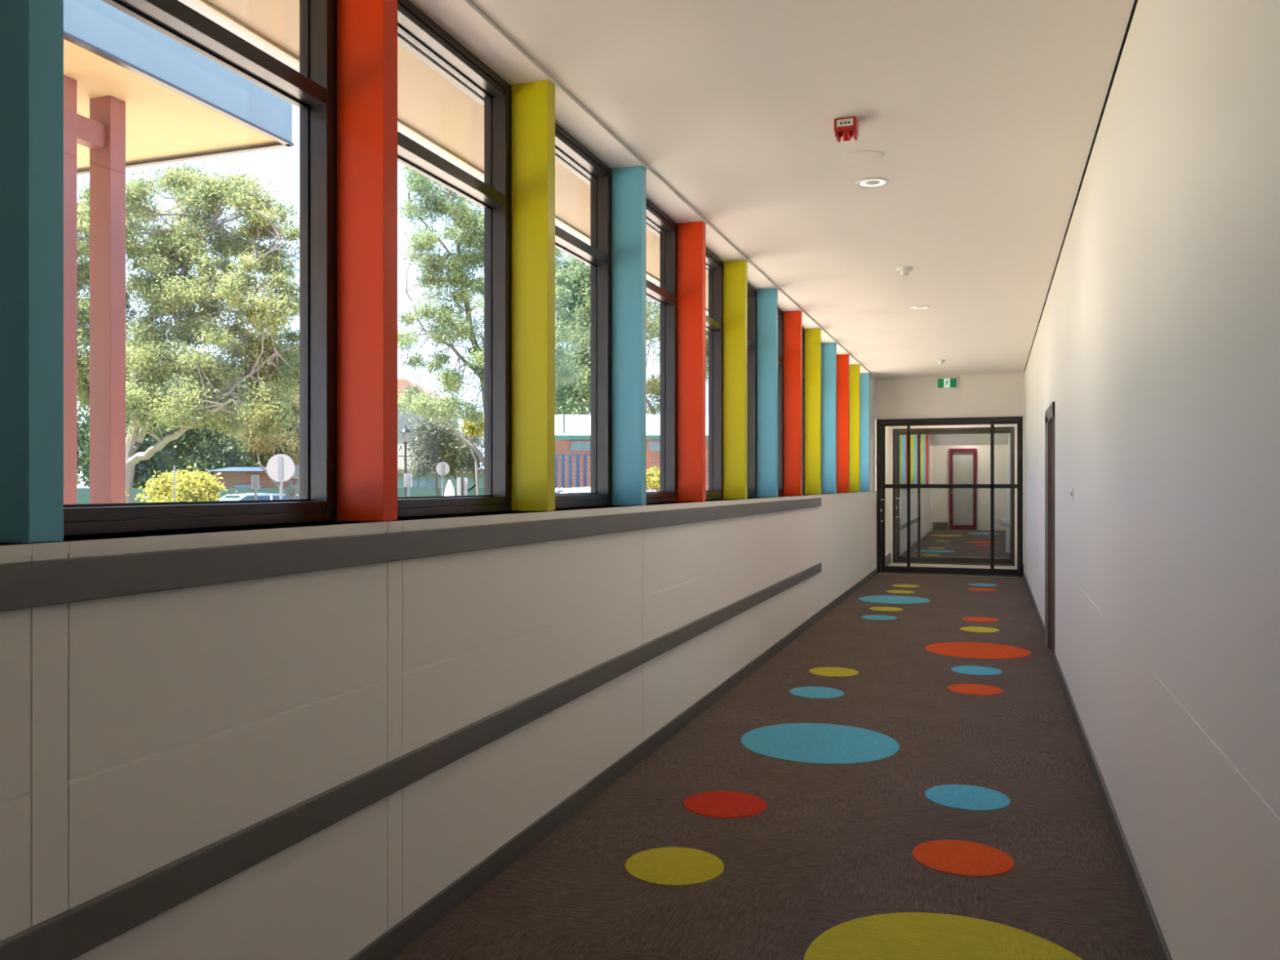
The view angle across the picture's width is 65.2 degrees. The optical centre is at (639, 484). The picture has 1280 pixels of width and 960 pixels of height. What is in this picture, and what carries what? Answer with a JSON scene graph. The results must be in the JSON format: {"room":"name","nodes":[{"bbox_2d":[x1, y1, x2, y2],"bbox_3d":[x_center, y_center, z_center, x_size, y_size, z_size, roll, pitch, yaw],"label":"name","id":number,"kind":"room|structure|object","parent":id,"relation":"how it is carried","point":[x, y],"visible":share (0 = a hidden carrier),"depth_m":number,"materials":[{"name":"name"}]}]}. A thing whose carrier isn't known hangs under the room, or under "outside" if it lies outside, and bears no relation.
{"room":"school corridor","nodes":[
{"label":"school corridor","id":0,"kind":"room"},
{"bbox_2d":[0,374,876,959],"bbox_3d":[-0.082,0.236,4.771,0.350,3.400,19.350,0,0,19],"label":"wall","id":1,"kind":"structure","parent":0,"point":[140,733],"depth_m":2.42,"materials":[{"name":"white paint"}]},
{"bbox_2d":[63,0,337,536],"bbox_3d":[-1.011,-0.677,2.231,0.088,1.550,1.024,0,0,19],"label":"window","id":2,"kind":"structure","parent":1,"relation":"in","point":[313,90],"depth_m":2.64,"materials":[{"name":"brown metal"}]},
{"bbox_2d":[337,0,397,521],"bbox_3d":[-0.729,-0.677,2.675,0.145,1.550,0.066,0,0,19],"label":"pillar","id":3,"kind":"structure","parent":1,"relation":"in","point":[367,29],"depth_m":2.65,"materials":[{"name":"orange paint"}]},
{"bbox_2d":[0,0,821,611],"bbox_3d":[-0.795,-0.626,2.425,0.185,1.652,14.350,0,0,19],"label":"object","id":4,"kind":"structure","parent":1,"relation":"in","point":[32,31],"depth_m":1.68,"materials":[{"name":"grey paint"}]},
{"bbox_2d":[0,563,821,959],"bbox_3d":[-0.718,0.762,2.397,0.020,0.079,14.350,0,0,19],"label":"wall rail","id":5,"kind":"object","parent":1,"relation":"attached to","point":[68,935],"visible":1,"depth_m":2.23,"materials":[{"name":"grey plastic"}]},
{"bbox_2d":[0,491,864,555],"bbox_3d":[-0.050,0.108,4.759,0.279,0.020,19.350,0,0,19],"label":"sill","id":6,"kind":"structure","parent":1,"relation":"attached to","point":[647,504],"depth_m":2.47,"materials":[{"name":"white paint"}]},
{"bbox_2d":[177,0,708,315],"bbox_3d":[2.656,-1.924,10.089,3.260,0.980,39.200,0,0,19],"label":"roof eave","id":7,"kind":"object","parent":1,"relation":"attached to","point":[437,110],"depth_m":3.96,"materials":[{"name":"beige"}]},
{"bbox_2d":[397,0,511,517],"bbox_3d":[-0.672,-0.677,3.200,0.088,1.550,1.029,0,0,19],"label":"window","id":8,"kind":"structure","parent":1,"relation":"in","point":[494,194],"depth_m":3.61,"materials":[{"name":"brown metal"}]},
{"bbox_2d":[511,80,555,511],"bbox_3d":[-0.389,-0.677,3.646,0.145,1.550,0.066,0,0,19],"label":"pillar","id":9,"kind":"structure","parent":1,"relation":"in","point":[533,104],"depth_m":3.61,"materials":[{"name":"yellow paint"}]},
{"bbox_2d":[555,122,612,508],"bbox_3d":[-0.332,-0.677,4.168,0.088,1.550,1.023,0,0,19],"label":"window","id":10,"kind":"structure","parent":1,"relation":"in","point":[598,255],"depth_m":4.58,"materials":[{"name":"brown metal"}]},
{"bbox_2d":[348,568,877,959],"bbox_3d":[0.089,1.198,4.711,0.012,0.075,19.350,0,0,19],"label":"baseboard","id":11,"kind":"structure","parent":1,"relation":"attached to","point":[401,935],"depth_m":3.49,"materials":[{"name":"grey plastic"}]},
{"bbox_2d":[612,165,646,505],"bbox_3d":[-0.051,-0.677,4.611,0.145,1.550,0.066,0,0,19],"label":"pillar","id":12,"kind":"structure","parent":1,"relation":"in","point":[629,183],"depth_m":4.58,"materials":[{"name":"teal paint"}]},
{"bbox_2d":[408,0,876,378],"bbox_3d":[-0.073,-1.462,4.767,0.310,0.020,19.350,0,0,19],"label":"trim","id":13,"kind":"structure","parent":1,"relation":"attached to","point":[462,20],"depth_m":3.99,"materials":[{"name":"white paint"}]},
{"bbox_2d":[646,198,677,502],"bbox_3d":[0.006,-0.677,5.134,0.088,1.550,1.024,0,0,19],"label":"window","id":14,"kind":"structure","parent":1,"relation":"in","point":[665,295],"depth_m":5.54,"materials":[{"name":"brown metal"}]},
{"bbox_2d":[677,221,706,502],"bbox_3d":[0.288,-0.677,5.577,0.145,1.550,0.066,0,0,19],"label":"pillar","id":15,"kind":"structure","parent":1,"relation":"in","point":[691,236],"depth_m":5.55,"materials":[{"name":"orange paint"}]},
{"bbox_2d":[706,248,723,499],"bbox_3d":[0.343,-0.677,6.095,0.088,1.550,1.013,0,0,19],"label":"window","id":16,"kind":"structure","parent":1,"relation":"in","point":[714,321],"depth_m":6.50,"materials":[{"name":"brown metal"}]},
{"bbox_2d":[723,259,746,498],"bbox_3d":[0.623,-0.677,6.534,0.145,1.550,0.066,0,0,19],"label":"pillar","id":17,"kind":"structure","parent":1,"relation":"in","point":[735,272],"depth_m":6.50,"materials":[{"name":"yellow paint"}]},
{"bbox_2d":[746,281,756,497],"bbox_3d":[0.675,-0.677,7.043,0.088,1.550,0.995,0,0,19],"label":"window","id":18,"kind":"structure","parent":1,"relation":"in","point":[751,291],"depth_m":7.44,"materials":[{"name":"brown metal"}]},
{"bbox_2d":[756,288,777,497],"bbox_3d":[0.952,-0.677,7.473,0.145,1.550,0.066,0,0,19],"label":"pillar","id":19,"kind":"structure","parent":1,"relation":"in","point":[766,299],"depth_m":7.44,"materials":[{"name":"teal paint"}]},
{"bbox_2d":[777,307,783,495],"bbox_3d":[1.007,-0.677,7.990,0.088,1.550,1.013,0,0,19],"label":"window","id":20,"kind":"structure","parent":1,"relation":"in","point":[780,313],"depth_m":8.39,"materials":[{"name":"brown metal"}]},
{"bbox_2d":[783,311,801,495],"bbox_3d":[1.287,-0.677,8.429,0.145,1.550,0.066,0,0,19],"label":"pillar","id":21,"kind":"structure","parent":1,"relation":"in","point":[792,319],"depth_m":8.40,"materials":[{"name":"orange paint"}]},
{"bbox_2d":[801,327,804,494],"bbox_3d":[1.342,-0.677,8.946,0.088,1.550,1.012,0,0,19],"label":"window","id":22,"kind":"structure","parent":1,"relation":"in","point":[802,329],"depth_m":9.35,"materials":[{"name":"brown metal"}]},
{"bbox_2d":[804,328,821,494],"bbox_3d":[1.622,-0.677,9.384,0.145,1.550,0.066,0,0,19],"label":"pillar","id":23,"kind":"structure","parent":1,"relation":"in","point":[812,336],"depth_m":9.35,"materials":[{"name":"yellow paint"}]},
{"bbox_2d":[821,342,836,493],"bbox_3d":[1.948,-0.677,10.315,0.145,1.550,0.066,0,0,19],"label":"pillar","id":24,"kind":"structure","parent":1,"relation":"in","point":[828,350],"depth_m":10.29,"materials":[{"name":"teal paint"}]},
{"bbox_2d":[836,354,848,493],"bbox_3d":[2.276,-0.677,11.249,0.145,1.550,0.066,0,0,19],"label":"pillar","id":25,"kind":"structure","parent":1,"relation":"in","point":[842,360],"depth_m":11.21,"materials":[{"name":"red paint"}]},
{"bbox_2d":[848,364,859,492],"bbox_3d":[2.602,-0.677,12.182,0.145,1.550,0.066,0,0,19],"label":"pillar","id":26,"kind":"structure","parent":1,"relation":"in","point":[854,370],"depth_m":12.15,"materials":[{"name":"yellow paint"}]},
{"bbox_2d":[859,373,869,491],"bbox_3d":[2.942,-0.677,13.150,0.145,1.550,0.066,0,0,19],"label":"pillar","id":27,"kind":"structure","parent":1,"relation":"in","point":[864,377],"depth_m":13.11,"materials":[{"name":"teal paint"}]},
{"bbox_2d":[391,529,1156,959],"bbox_3d":[3.874,1.296,11.676,3.050,0.120,35.000,0,0,19],"label":"floor","id":28,"kind":"structure","parent":0,"point":[832,845],"depth_m":3.65,"materials":[{"name":"brown carpet"}]},
{"bbox_2d":[625,847,724,885],"bbox_3d":[0.112,1.234,3.237,0.320,0.003,0.320,0,0,19],"label":"dot","id":29,"kind":"object","parent":28,"relation":"on","point":[668,866],"visible":1,"depth_m":3.23,"materials":[{"name":"carpet"}]},
{"bbox_2d":[684,791,767,817],"bbox_3d":[0.329,1.234,3.858,0.320,0.003,0.320,0,0,19],"label":"dot","id":30,"kind":"object","parent":28,"relation":"on","point":[717,804],"visible":1,"depth_m":3.85,"materials":[{"name":"carpet"}]},
{"bbox_2d":[789,686,844,698],"bbox_3d":[1.046,1.234,5.925,0.320,0.003,0.320,0,0,19],"label":"dot","id":31,"kind":"object","parent":28,"relation":"on","point":[820,692],"visible":1,"depth_m":5.91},
{"bbox_2d":[741,723,899,764],"bbox_3d":[0.857,1.234,4.786,0.744,0.003,0.744,0,0,19],"label":"dot","id":32,"kind":"object","parent":28,"relation":"on","point":[809,743],"visible":1,"depth_m":4.75,"materials":[{"name":"carpet"}]},
{"bbox_2d":[808,666,858,676],"bbox_3d":[1.275,1.234,6.577,0.320,0.003,0.320,0,0,19],"label":"dot","id":33,"kind":"object","parent":28,"relation":"on","point":[824,671],"visible":1,"depth_m":6.58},
{"bbox_2d":[861,614,897,619],"bbox_3d":[2.211,1.234,9.249,0.320,0.003,0.320,0,0,19],"label":"dot","id":34,"kind":"object","parent":28,"relation":"on","point":[872,616],"visible":1,"depth_m":9.23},
{"bbox_2d":[869,606,902,611],"bbox_3d":[2.433,1.234,9.882,0.320,0.003,0.320,0,0,19],"label":"dot","id":35,"kind":"object","parent":28,"relation":"on","point":[877,608],"visible":1,"depth_m":9.90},
{"bbox_2d":[857,595,929,604],"bbox_3d":[2.714,1.234,10.684,0.744,0.003,0.744,0,0,19],"label":"dot","id":36,"kind":"object","parent":28,"relation":"on","point":[879,599],"visible":1,"depth_m":10.66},
{"bbox_2d":[913,549,955,552],"bbox_3d":[5.415,1.234,18.394,0.744,0.003,0.744,0,0,19],"label":"dot","id":37,"kind":"object","parent":28,"relation":"on","point":[922,550],"visible":0.91,"depth_m":18.28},
{"bbox_2d":[804,912,1082,959],"bbox_3d":[0.787,1.234,2.508,0.744,0.003,0.744,0,0,19],"label":"dot","id":38,"kind":"object","parent":28,"relation":"on","point":[894,935],"visible":1,"depth_m":2.70,"materials":[{"name":"carpet"}]},
{"bbox_2d":[912,840,1013,876],"bbox_3d":[1.067,1.234,3.307,0.320,0.003,0.320,0,0,19],"label":"dot","id":39,"kind":"object","parent":28,"relation":"on","point":[957,857],"visible":1,"depth_m":3.29,"materials":[{"name":"carpet"}]},
{"bbox_2d":[924,784,1010,810],"bbox_3d":[1.290,1.234,3.944,0.320,0.003,0.320,0,0,19],"label":"dot","id":40,"kind":"object","parent":28,"relation":"on","point":[963,797],"visible":1,"depth_m":3.94,"materials":[{"name":"carpet"}]},
{"bbox_2d":[946,684,1003,695],"bbox_3d":[2.014,1.234,6.012,0.320,0.003,0.320,0,0,19],"label":"dot","id":41,"kind":"object","parent":28,"relation":"on","point":[970,689],"visible":1,"depth_m":6.00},
{"bbox_2d":[951,666,1002,675],"bbox_3d":[2.228,1.234,6.621,0.320,0.003,0.320,0,0,19],"label":"dot","id":42,"kind":"object","parent":28,"relation":"on","point":[973,670],"visible":1,"depth_m":6.61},
{"bbox_2d":[924,642,1031,658],"bbox_3d":[2.506,1.234,7.429,0.744,0.003,0.744,0,0,19],"label":"dot","id":43,"kind":"object","parent":28,"relation":"on","point":[964,650],"visible":1,"depth_m":7.42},
{"bbox_2d":[960,626,999,632],"bbox_3d":[2.881,1.234,8.485,0.320,0.003,0.320,0,0,19],"label":"dot","id":44,"kind":"object","parent":28,"relation":"on","point":[980,629],"visible":1,"depth_m":8.46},
{"bbox_2d":[961,617,999,622],"bbox_3d":[3.102,1.234,9.117,0.320,0.003,0.320,0,0,19],"label":"dot","id":45,"kind":"object","parent":28,"relation":"on","point":[969,619],"visible":1,"depth_m":9.12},
{"bbox_2d":[470,0,1134,377],"bbox_3d":[0.973,-1.474,4.401,1.898,0.020,19.350,0,0,19],"label":"ceiling","id":46,"kind":"structure","parent":0,"point":[983,116],"depth_m":4.15,"materials":[{"name":"white paint"}]},
{"bbox_2d":[834,116,858,142],"bbox_3d":[0.832,-1.425,4.030,0.088,0.079,0.092,0,0,19],"label":"fire alarm strobe","id":47,"kind":"object","parent":46,"relation":"attached to","point":[845,128],"visible":1,"depth_m":4.00,"materials":[{"name":"red plastic"}]},
{"bbox_2d":[843,150,883,164],"bbox_3d":[0.999,-1.461,4.474,0.176,0.006,0.176,0,0,19],"label":"cover plate","id":48,"kind":"object","parent":46,"relation":"attached to","point":[862,157],"visible":1,"depth_m":4.46,"materials":[{"name":"white paint"}]},
{"bbox_2d":[855,177,888,187],"bbox_3d":[1.127,-1.460,4.850,0.160,0.007,0.160,0,0,19],"label":"recessed light","id":49,"kind":"object","parent":46,"relation":"in","point":[871,182],"visible":1,"depth_m":4.84,"materials":[{"name":"white plastic"}]},
{"bbox_2d":[859,179,884,186],"bbox_3d":[1.127,-1.463,4.850,0.120,0.001,0.120,0,0,19],"label":"diffuser","id":50,"kind":"object","parent":49,"relation":"attached to","point":[862,182],"depth_m":4.85,"materials":[{"name":"beige"}]},
{"bbox_2d":[897,266,912,275],"bbox_3d":[1.794,-1.438,6.778,0.104,0.053,0.104,0,0,19],"label":"smoke detector","id":51,"kind":"object","parent":46,"relation":"attached to","point":[904,270],"visible":1,"depth_m":6.75,"materials":[{"name":"white plastic"}]},
{"bbox_2d":[899,431,933,555],"bbox_3d":[5.988,-0.114,22.019,0.300,2.700,13.080,0,0,19],"label":"wall","id":52,"kind":"structure","parent":0,"point":[926,494],"depth_m":21.41,"materials":[{"name":"white paint"}]},
{"bbox_2d":[899,435,901,489],"bbox_3d":[4.599,-0.677,17.880,0.145,1.550,0.066,0,0,19],"label":"pillar","id":53,"kind":"structure","parent":52,"relation":"in","point":[900,435],"depth_m":17.83,"materials":[{"name":"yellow paint"}]},
{"bbox_2d":[901,435,906,488],"bbox_3d":[4.935,-0.677,18.838,0.145,1.550,0.066,0,0,19],"label":"pillar","id":54,"kind":"structure","parent":52,"relation":"in","point":[903,437],"depth_m":18.80,"materials":[{"name":"teal paint"}]},
{"bbox_2d":[910,435,913,488],"bbox_3d":[5.606,-0.677,20.754,0.145,1.550,0.066,0,0,19],"label":"pillar","id":55,"kind":"structure","parent":52,"relation":"in","point":[911,436],"depth_m":20.71,"materials":[{"name":"yellow paint"}]},
{"bbox_2d":[913,434,917,484],"bbox_3d":[5.941,-0.677,21.712,0.145,1.550,0.066,0,0,19],"label":"pillar","id":56,"kind":"structure","parent":52,"relation":"in","point":[915,437],"depth_m":21.67,"materials":[{"name":"teal paint"}]},
{"bbox_2d":[920,434,923,484],"bbox_3d":[6.613,-0.677,23.628,0.145,1.550,0.066,0,0,19],"label":"pillar","id":57,"kind":"structure","parent":52,"relation":"in","point":[922,435],"depth_m":23.58,"materials":[{"name":"yellow paint"}]},
{"bbox_2d":[923,434,925,484],"bbox_3d":[6.949,-0.677,24.585,0.145,1.550,0.066,0,0,19],"label":"pillar","id":58,"kind":"structure","parent":52,"relation":"in","point":[924,435],"depth_m":24.54,"materials":[{"name":"teal paint"}]},
{"bbox_2d":[925,434,928,484],"bbox_3d":[7.284,-0.677,25.543,0.145,1.550,0.066,0,0,19],"label":"pillar","id":59,"kind":"structure","parent":52,"relation":"in","point":[926,435],"depth_m":25.50,"materials":[{"name":"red paint"}]},
{"bbox_2d":[875,371,1024,565],"bbox_3d":[4.450,-0.164,14.531,2.450,2.800,2.070,0,0,19],"label":"wall","id":60,"kind":"structure","parent":0,"point":[994,395],"depth_m":13.61,"materials":[{"name":"white paint"}]},
{"bbox_2d":[937,377,956,388],"bbox_3d":[4.148,-1.362,13.508,0.256,0.136,0.044,0,0,19],"label":"exit sign","id":61,"kind":"object","parent":60,"relation":"attached to","point":[942,383],"visible":1,"depth_m":13.49,"materials":[{"name":"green plastic"}]},
{"bbox_2d":[876,416,1022,577],"bbox_3d":[4.167,0.172,13.525,1.889,2.128,0.156,0,0,19],"label":"door","id":62,"kind":"structure","parent":60,"relation":"in","point":[882,486],"depth_m":13.55,"materials":[{"name":"black"}]},
{"bbox_2d":[893,426,1014,565],"bbox_3d":[4.809,0.186,15.387,1.790,2.100,0.156,0,0,19],"label":"door","id":63,"kind":"structure","parent":60,"relation":"in","point":[897,558],"depth_m":15.48,"materials":[{"name":"brown metal"}]},
{"bbox_2d":[929,433,1008,530],"bbox_3d":[8.621,-0.114,26.357,2.400,2.700,1.550,0,0,19],"label":"wall","id":64,"kind":"structure","parent":0,"point":[962,462],"depth_m":26.84,"materials":[{"name":"white paint"}]},
{"bbox_2d":[933,522,947,529],"bbox_3d":[8.154,1.136,27.141,0.400,0.200,0.020,0,0,19],"label":"baseboard","id":65,"kind":"structure","parent":64,"relation":"attached to","point":[936,526],"depth_m":27.13,"materials":[{"name":"grey plastic"}]},
{"bbox_2d":[949,448,977,529],"bbox_3d":[8.688,0.141,26.897,0.700,2.190,0.116,0,0,19],"label":"door","id":66,"kind":"structure","parent":64,"relation":"in","point":[974,526],"depth_m":26.86,"materials":[{"name":"red paint"}]},
{"bbox_2d":[1007,433,1010,518],"bbox_3d":[8.017,-0.114,21.308,0.200,2.700,13.080,0,0,19],"label":"wall","id":67,"kind":"structure","parent":0,"point":[1009,434],"depth_m":23.44,"materials":[{"name":"white paint"}]},
{"bbox_2d":[1000,518,1010,552],"bbox_3d":[6.524,0.916,17.741,0.260,0.600,0.300,0,0,19],"label":"fountain","id":68,"kind":"object","parent":67,"relation":"attached to","point":[1003,522],"visible":0.49,"depth_m":17.66,"materials":[{"name":"grey metal"}]},
{"bbox_2d":[1023,0,1279,959],"bbox_3d":[1.971,-0.111,4.051,0.200,2.694,19.350,0,0,19],"label":"wall","id":69,"kind":"structure","parent":0,"point":[1156,347],"depth_m":2.37,"materials":[{"name":"white paint"}]},
{"bbox_2d":[1044,401,1054,662],"bbox_3d":[3.135,0.306,7.336,0.254,1.860,1.120,0,0,19],"label":"door","id":70,"kind":"structure","parent":69,"relation":"in","point":[1050,412],"depth_m":7.50,"materials":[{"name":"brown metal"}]},
{"bbox_2d":[1024,0,1137,370],"bbox_3d":[0.923,-1.559,4.418,2.420,0.130,19.350,0,0,19],"label":"trim","id":71,"kind":"structure","parent":69,"relation":"attached to","point":[1135,4],"depth_m":4.25,"materials":[{"name":"grey"}]},
{"bbox_2d":[1022,572,1172,959],"bbox_3d":[1.871,1.198,4.086,0.012,0.075,19.350,0,0,19],"label":"baseboard","id":72,"kind":"structure","parent":69,"relation":"attached to","point":[1162,952],"depth_m":3.41,"materials":[{"name":"grey plastic"}]},
{"bbox_3d":[-2.448,1.986,16.752,12.300,0.100,110.000,0,0,19],"label":"paving","id":73,"kind":"object","parent":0,"visible":0},
{"bbox_2d":[63,75,125,504],"bbox_3d":[-2.915,-0.064,5.233,0.147,4.000,0.410,0,0,19],"label":"post","id":74,"kind":"object","parent":73,"relation":"on","point":[104,133],"visible":0.48,"depth_m":5.32,"materials":[{"name":"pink metal"}]},
{"bbox_2d":[63,0,293,175],"bbox_3d":[-6.259,-2.174,1.134,4.636,0.271,12.001,0,0,19],"label":"entrance canopy","id":75,"kind":"object","parent":74,"relation":"on","point":[182,104],"visible":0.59,"depth_m":5.39,"materials":[{"name":"beige metal"}]},
{"bbox_2d":[444,479,454,496],"bbox_3d":[-4.189,0.915,22.000,0.400,2.042,0.390,0,0,0],"label":"folded umbrella","id":76,"kind":"object","parent":73,"relation":"on","point":[449,491],"visible":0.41,"depth_m":21.93,"materials":[{"name":"white fabric"}]},
{"bbox_2d":[457,477,467,495],"bbox_3d":[-4.628,0.885,25.985,0.270,2.102,0.090,0,0,0],"label":"notice board","id":77,"kind":"object","parent":73,"relation":"on","point":[462,482],"visible":0.49,"depth_m":26.00,"materials":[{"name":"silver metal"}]},
{"bbox_2d":[555,454,590,488],"bbox_3d":[-1.680,0.524,30.020,3.216,2.824,0.081,0,0,0],"label":"picket fence","id":78,"kind":"object","parent":73,"relation":"on","point":[556,455],"visible":0.15,"depth_m":29.98,"materials":[{"name":"blue paint"}]},
{"bbox_2d":[555,486,590,493],"bbox_3d":[-1.697,1.005,27.300,5.491,1.862,2.304,0,0,0],"label":"parked car","id":79,"kind":"object","parent":73,"relation":"on","point":[557,491],"visible":0.04,"depth_m":26.48,"materials":[{"name":"white paint"}]},
{"bbox_2d":[560,488,656,493],"bbox_3d":[-1.189,1.019,23.000,5.405,1.833,2.268,0,0,-3],"label":"parked car","id":80,"kind":"object","parent":73,"relation":"on","point":[586,491],"visible":0.03,"depth_m":22.19,"materials":[{"name":"white paint"}]},
{"bbox_2d":[646,465,659,491],"bbox_3d":[0.537,0.667,24.594,1.052,2.548,1.101,0,0,-26],"label":"shrub","id":81,"kind":"object","parent":73,"relation":"on","point":[653,475],"visible":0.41,"depth_m":24.41,"materials":[{"name":"yellow plant"}]},
{"bbox_3d":[-52.351,1.996,92.517,280.000,0.080,260.000,0,0,19],"label":"lawn","id":82,"kind":"structure","parent":0,"visible":0},
{"bbox_2d":[76,363,199,488],"bbox_3d":[-23.369,-2.070,44.967,6.746,8.069,5.753,0,0,-13],"label":"evergreen tree","id":83,"kind":"object","parent":82,"relation":"on","point":[144,472],"visible":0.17,"depth_m":44.32,"materials":[{"name":"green plant"}]},
{"bbox_2d":[125,453,237,502],"bbox_3d":[-9.605,0.652,20.998,1.813,2.576,1.661,0,0,30],"label":"shrub","id":84,"kind":"object","parent":82,"relation":"on","point":[201,486],"visible":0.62,"depth_m":20.78,"materials":[{"name":"yellow plant"}]},
{"bbox_2d":[76,160,299,502],"bbox_3d":[-12.320,-3.095,24.301,9.615,10.142,5.095,0,0,7],"label":"tree","id":85,"kind":"object","parent":82,"relation":"on","point":[177,250],"visible":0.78,"depth_m":23.68,"materials":[{"name":"green plant"}]},
{"bbox_2d":[144,355,257,475],"bbox_3d":[-25.109,-2.760,56.941,6.886,9.404,6.239,0,0,43],"label":"evergreen tree","id":86,"kind":"object","parent":82,"relation":"on","point":[191,443],"visible":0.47,"depth_m":55.88,"materials":[{"name":"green plant"}]},
{"bbox_2d":[217,381,264,466],"bbox_3d":[-30.975,-3.474,77.745,8.224,10.844,6.952,0,0,-22],"label":"evergreen tree","id":87,"kind":"object","parent":82,"relation":"on","point":[233,443],"visible":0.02,"depth_m":77.52,"materials":[{"name":"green plant"}]},
{"bbox_2d":[208,466,297,488],"bbox_3d":[-15.447,0.606,43.000,4.334,2.661,5.000,0,0,0],"label":"brick house","id":88,"kind":"object","parent":82,"relation":"on","point":[233,477],"visible":0.24,"depth_m":41.00,"materials":[{"name":"brick"}]},
{"bbox_2d":[251,475,258,500],"bbox_3d":[-9.235,0.862,24.021,0.192,2.147,0.087,0,0,0],"label":"road sign","id":89,"kind":"object","parent":82,"relation":"on","point":[255,478],"visible":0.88,"depth_m":23.99,"materials":[{"name":"grey metal"}]},
{"bbox_2d":[217,340,299,466],"bbox_3d":[-17.721,-2.721,49.120,5.955,9.327,5.119,0,0,28],"label":"evergreen tree","id":90,"kind":"object","parent":82,"relation":"on","point":[264,461],"visible":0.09,"depth_m":48.39,"materials":[{"name":"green plant"}]},
{"bbox_2d":[219,386,299,499],"bbox_3d":[-9.871,-0.424,27.000,2.719,4.776,2.516,0,0,-27],"label":"tree","id":91,"kind":"object","parent":82,"relation":"on","point":[264,443],"visible":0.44,"depth_m":26.85,"materials":[{"name":"green plant"}]},
{"bbox_2d":[76,486,484,504],"bbox_3d":[-14.911,1.019,38.035,18.878,1.834,0.095,0,0,0],"label":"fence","id":92,"kind":"object","parent":82,"relation":"on","point":[82,494],"visible":0.07,"depth_m":37.99,"materials":[{"name":"metal"}]},
{"bbox_2d":[266,453,294,499],"bbox_3d":[-7.902,0.638,22.021,0.616,2.596,0.087,0,0,0],"label":"road sign","id":93,"kind":"object","parent":82,"relation":"on","point":[280,467],"visible":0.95,"depth_m":21.99,"materials":[{"name":"grey metal"}]},
{"bbox_2d":[293,465,299,499],"bbox_3d":[-8.520,0.738,25.021,0.320,2.396,0.087,0,0,0],"label":"road sign","id":94,"kind":"object","parent":82,"relation":"on","point":[296,473],"visible":0.31,"depth_m":24.99,"materials":[{"name":"grey metal"}]},
{"bbox_2d":[404,473,412,497],"bbox_3d":[-6.264,0.828,27.021,0.227,2.217,0.087,0,0,0],"label":"road sign","id":95,"kind":"object","parent":82,"relation":"on","point":[407,477],"visible":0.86,"depth_m":26.99,"materials":[{"name":"grey metal"}]},
{"bbox_2d":[397,378,458,469],"bbox_3d":[-13.104,-1.741,55.500,5.075,7.354,7.800,0,0,0],"label":"house","id":96,"kind":"object","parent":82,"relation":"on","point":[402,419],"visible":0.1,"depth_m":51.99,"materials":[{"name":"brick"}]},
{"bbox_2d":[397,469,484,488],"bbox_3d":[-8.434,0.656,44.450,4.368,2.559,5.700,0,0,0],"label":"house","id":97,"kind":"object","parent":82,"relation":"on","point":[423,482],"visible":0.2,"depth_m":42.00,"materials":[{"name":"teal"}]},
{"bbox_2d":[398,413,484,496],"bbox_3d":[-6.540,-0.418,33.995,3.702,4.725,2.984,0,0,38],"label":"bushy tree","id":98,"kind":"object","parent":82,"relation":"on","point":[437,444],"visible":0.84,"depth_m":33.53,"materials":[{"name":"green plant"}]},
{"bbox_2d":[397,164,590,465],"bbox_3d":[-4.391,-3.737,29.294,6.697,11.378,4.647,0,0,-41],"label":"tree","id":99,"kind":"object","parent":82,"relation":"on","point":[471,222],"visible":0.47,"depth_m":28.52,"materials":[{"name":"green plant"}]},
{"bbox_2d":[555,249,659,414],"bbox_3d":[-2.644,-6.113,56.731,9.715,16.143,8.530,0,0,-10],"label":"tree","id":100,"kind":"object","parent":82,"relation":"on","point":[572,401],"visible":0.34,"depth_m":54.85,"materials":[{"name":"green plant"}]},
{"bbox_2d":[555,414,708,491],"bbox_3d":[0.160,-0.553,43.940,9.728,4.978,9.320,0,0,0],"label":"building","id":101,"kind":"object","parent":82,"relation":"on","point":[572,432],"visible":0.23,"depth_m":40.00,"materials":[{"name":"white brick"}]},
{"bbox_2d":[646,298,708,414],"bbox_3d":[2.832,-5.419,62.832,8.182,14.764,5.818,0,0,-29],"label":"street tree","id":102,"kind":"object","parent":82,"relation":"on","point":[653,384],"visible":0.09,"depth_m":61.44,"materials":[{"name":"green plant"}]},
{"label":"road","id":103,"kind":"object","parent":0,"visible":0},
{"bbox_2d":[218,493,297,501],"bbox_3d":[-12.879,1.121,33.004,4.804,1.630,2.016,0,0,-43],"label":"parked car","id":104,"kind":"object","parent":103,"relation":"on","point":[246,496],"visible":0.02,"depth_m":32.69,"materials":[{"name":"silver metal"}]},
{"bbox_2d":[398,424,413,497],"bbox_3d":[-7.032,0.078,30.000,0.367,3.716,0.367,0,0,45],"label":"street lamp","id":105,"kind":"object","parent":103,"relation":"on","point":[405,432],"visible":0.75,"depth_m":29.97,"materials":[{"name":"black"}]},
{"bbox_2d":[435,462,449,496],"bbox_3d":[-5.916,0.638,30.021,0.408,2.596,0.087,0,0,0],"label":"road sign","id":106,"kind":"object","parent":103,"relation":"on","point":[442,468],"visible":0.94,"depth_m":29.99,"materials":[{"name":"grey metal"}]},
{"bbox_2d":[457,411,484,495],"bbox_3d":[-5.091,-0.195,30.930,1.021,4.267,1.098,0,0,19],"label":"young tree","id":107,"kind":"object","parent":103,"relation":"on","point":[473,430],"visible":0.62,"depth_m":30.82,"materials":[{"name":"green plant"}]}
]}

